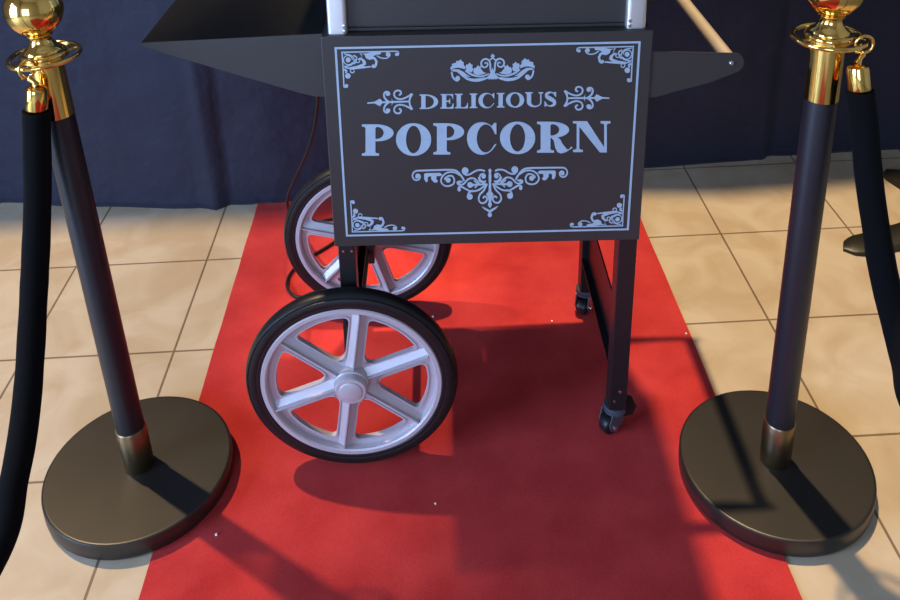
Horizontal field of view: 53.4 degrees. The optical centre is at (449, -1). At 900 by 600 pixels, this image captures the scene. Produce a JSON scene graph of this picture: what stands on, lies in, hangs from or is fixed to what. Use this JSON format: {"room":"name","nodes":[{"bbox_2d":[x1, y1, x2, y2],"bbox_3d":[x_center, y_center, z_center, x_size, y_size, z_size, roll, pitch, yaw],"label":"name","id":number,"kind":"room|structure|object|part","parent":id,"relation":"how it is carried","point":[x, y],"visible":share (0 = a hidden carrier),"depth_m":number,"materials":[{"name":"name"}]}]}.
{"room":"cinema lobby","nodes":[
{"label":"cinema lobby","id":0,"kind":"room"},
{"bbox_2d":[0,149,899,599],"bbox_3d":[0.039,1.208,0.644,6.600,0.050,6.800,-3,20,-1],"label":"floor","id":1,"kind":"structure","parent":0,"point":[717,232],"depth_m":1.98,"materials":[{"name":"beige tile"}]},
{"bbox_2d":[0,0,30,202],"label":"drape","id":2,"kind":"object","parent":1,"relation":"on","point":[12,89],"depth_m":2.40,"materials":[{"name":"blue fabric"}]},
{"bbox_2d":[2,0,233,559],"bbox_3d":[-0.568,0.415,1.444,0.323,0.940,0.323,-3,20,-1],"label":"stanchion","id":3,"kind":"object","parent":1,"relation":"on","point":[141,475],"visible":0.99,"depth_m":1.50,"materials":[{"name":"black paint"}]},
{"bbox_2d":[0,59,51,575],"bbox_3d":[-0.765,0.629,0.870,0.126,0.742,1.214,5,21,20],"label":"rope","id":4,"kind":"object","parent":3,"relation":"hanging from","point":[23,428],"visible":1,"depth_m":1.29,"materials":[{"name":"black fabric"}]},
{"bbox_3d":[-0.601,0.082,1.324,0.107,0.007,0.107,-4,20,-1],"label":"rope plate","id":5,"kind":"part","parent":3,"relation":"part of","materials":[{"name":"gold metal"}]},
{"bbox_2d":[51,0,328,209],"label":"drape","id":6,"kind":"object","parent":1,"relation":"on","point":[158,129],"depth_m":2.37,"materials":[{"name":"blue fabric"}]},
{"bbox_2d":[138,196,802,599],"bbox_3d":[0.030,0.966,1.243,1.018,0.003,2.890,-3,20,-1],"label":"carpet runner","id":7,"kind":"object","parent":1,"relation":"on","point":[534,500],"visible":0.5,"depth_m":1.59,"materials":[{"name":"red carpet"}]},
{"bbox_2d":[285,96,333,297],"bbox_3d":[-0.321,0.381,2.095,0.212,0.547,0.421,-10,21,-20],"label":"power cable","id":8,"kind":"object","parent":7,"relation":"on","point":[289,291],"visible":0.59,"depth_m":2.06,"materials":[{"name":"black plastic"}]},
{"bbox_2d":[140,0,743,462],"bbox_3d":[-0.001,0.370,1.692,0.959,0.838,0.503,-1,20,-1],"label":"cart","id":9,"kind":"object","parent":7,"relation":"on","point":[438,139],"visible":1,"depth_m":1.46,"materials":[{"name":"grey metal"}]},
{"bbox_2d":[141,0,326,42],"bbox_3d":[-0.343,0.000,1.559,0.282,0.007,0.359,-2,20,0],"label":"shelf","id":10,"kind":"object","parent":9,"relation":"attached to","point":[185,21],"depth_m":1.45,"materials":[{"name":"black metal"}]},
{"bbox_3d":[-0.173,0.540,1.567,0.028,0.284,0.034,-1,20,-1],"label":"leg","id":11,"kind":"part","parent":9,"relation":"part of","materials":[{"name":"black metal"}]},
{"bbox_3d":[-0.170,0.433,1.709,0.016,0.103,0.301,-1,20,-1],"label":"rail","id":12,"kind":"part","parent":9,"relation":"part of","materials":[{"name":"black metal"}]},
{"bbox_3d":[-0.181,0.427,1.886,0.034,0.284,0.034,-1,20,-1],"label":"leg","id":13,"kind":"part","parent":9,"relation":"part of","materials":[{"name":"black metal"}]},
{"bbox_2d":[326,0,646,34],"bbox_3d":[0.050,-0.281,1.461,0.501,0.570,0.376,-1,20,-1],"label":"machine","id":14,"kind":"object","parent":9,"relation":"on","point":[343,16],"visible":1,"depth_m":1.39,"materials":[{"name":"grey metal"}]},
{"bbox_3d":[-0.177,-0.187,1.311,0.030,0.500,0.031,-1,20,-1],"label":"corner post","id":15,"kind":"part","parent":14,"relation":"part of","materials":[{"name":"silver metal"}]},
{"bbox_3d":[0.285,-0.196,1.317,0.030,0.500,0.031,-1,20,-1],"label":"corner post","id":16,"kind":"part","parent":14,"relation":"part of","materials":[{"name":"silver metal"}]},
{"bbox_3d":[0.060,0.229,1.443,0.513,0.380,0.006,-1,20,-1],"label":"panel","id":17,"kind":"part","parent":9,"relation":"part of","materials":[{"name":"grey metal"}]},
{"bbox_3d":[0.297,0.458,1.905,0.031,0.368,0.037,-1,20,-1],"label":"leg","id":18,"kind":"part","parent":9,"relation":"part of","materials":[{"name":"black metal"}]},
{"bbox_3d":[0.292,0.558,1.763,0.016,0.110,0.301,-1,20,-1],"label":"rail","id":19,"kind":"part","parent":9,"relation":"part of","materials":[{"name":"black metal"}]},
{"bbox_3d":[0.304,0.571,1.590,0.031,0.368,0.037,-1,20,-1],"label":"leg","id":20,"kind":"part","parent":9,"relation":"part of","materials":[{"name":"black metal"}]},
{"bbox_3d":[0.439,0.034,1.585,0.022,0.022,0.378,-1,20,-1],"label":"handle rod","id":21,"kind":"part","parent":9,"relation":"part of","materials":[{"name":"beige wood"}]},
{"bbox_2d":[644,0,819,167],"label":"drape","id":22,"kind":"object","parent":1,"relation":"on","point":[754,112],"depth_m":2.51,"materials":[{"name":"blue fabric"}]},
{"bbox_2d":[678,0,876,556],"bbox_3d":[0.550,0.387,1.408,0.323,0.940,0.323,-3,20,-1],"label":"stanchion","id":23,"kind":"object","parent":1,"relation":"on","point":[774,471],"visible":0.99,"depth_m":1.47,"materials":[{"name":"black paint"}]},
{"bbox_3d":[0.546,0.053,1.289,0.107,0.007,0.107,-2,20,-2],"label":"rope plate","id":24,"kind":"part","parent":23,"relation":"part of","materials":[{"name":"gold metal"}]},
{"bbox_2d":[845,34,899,405],"bbox_3d":[0.867,0.570,0.897,0.116,0.760,1.182,-14,23,-29],"label":"rope","id":25,"kind":"object","parent":23,"relation":"hanging from","point":[860,97],"visible":0.99,"depth_m":1.27,"materials":[{"name":"black fabric"}]},
{"bbox_2d":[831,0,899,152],"label":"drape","id":26,"kind":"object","parent":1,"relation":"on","point":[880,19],"depth_m":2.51,"materials":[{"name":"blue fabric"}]},
{"bbox_2d":[843,169,899,256],"bbox_3d":[1.298,0.217,2.106,0.580,0.747,0.484,8,22,25],"label":"pedestal table","id":27,"kind":"object","parent":1,"relation":"on","point":[854,244],"visible":0.64,"depth_m":2.17,"materials":[{"name":"black metal"}]}
]}

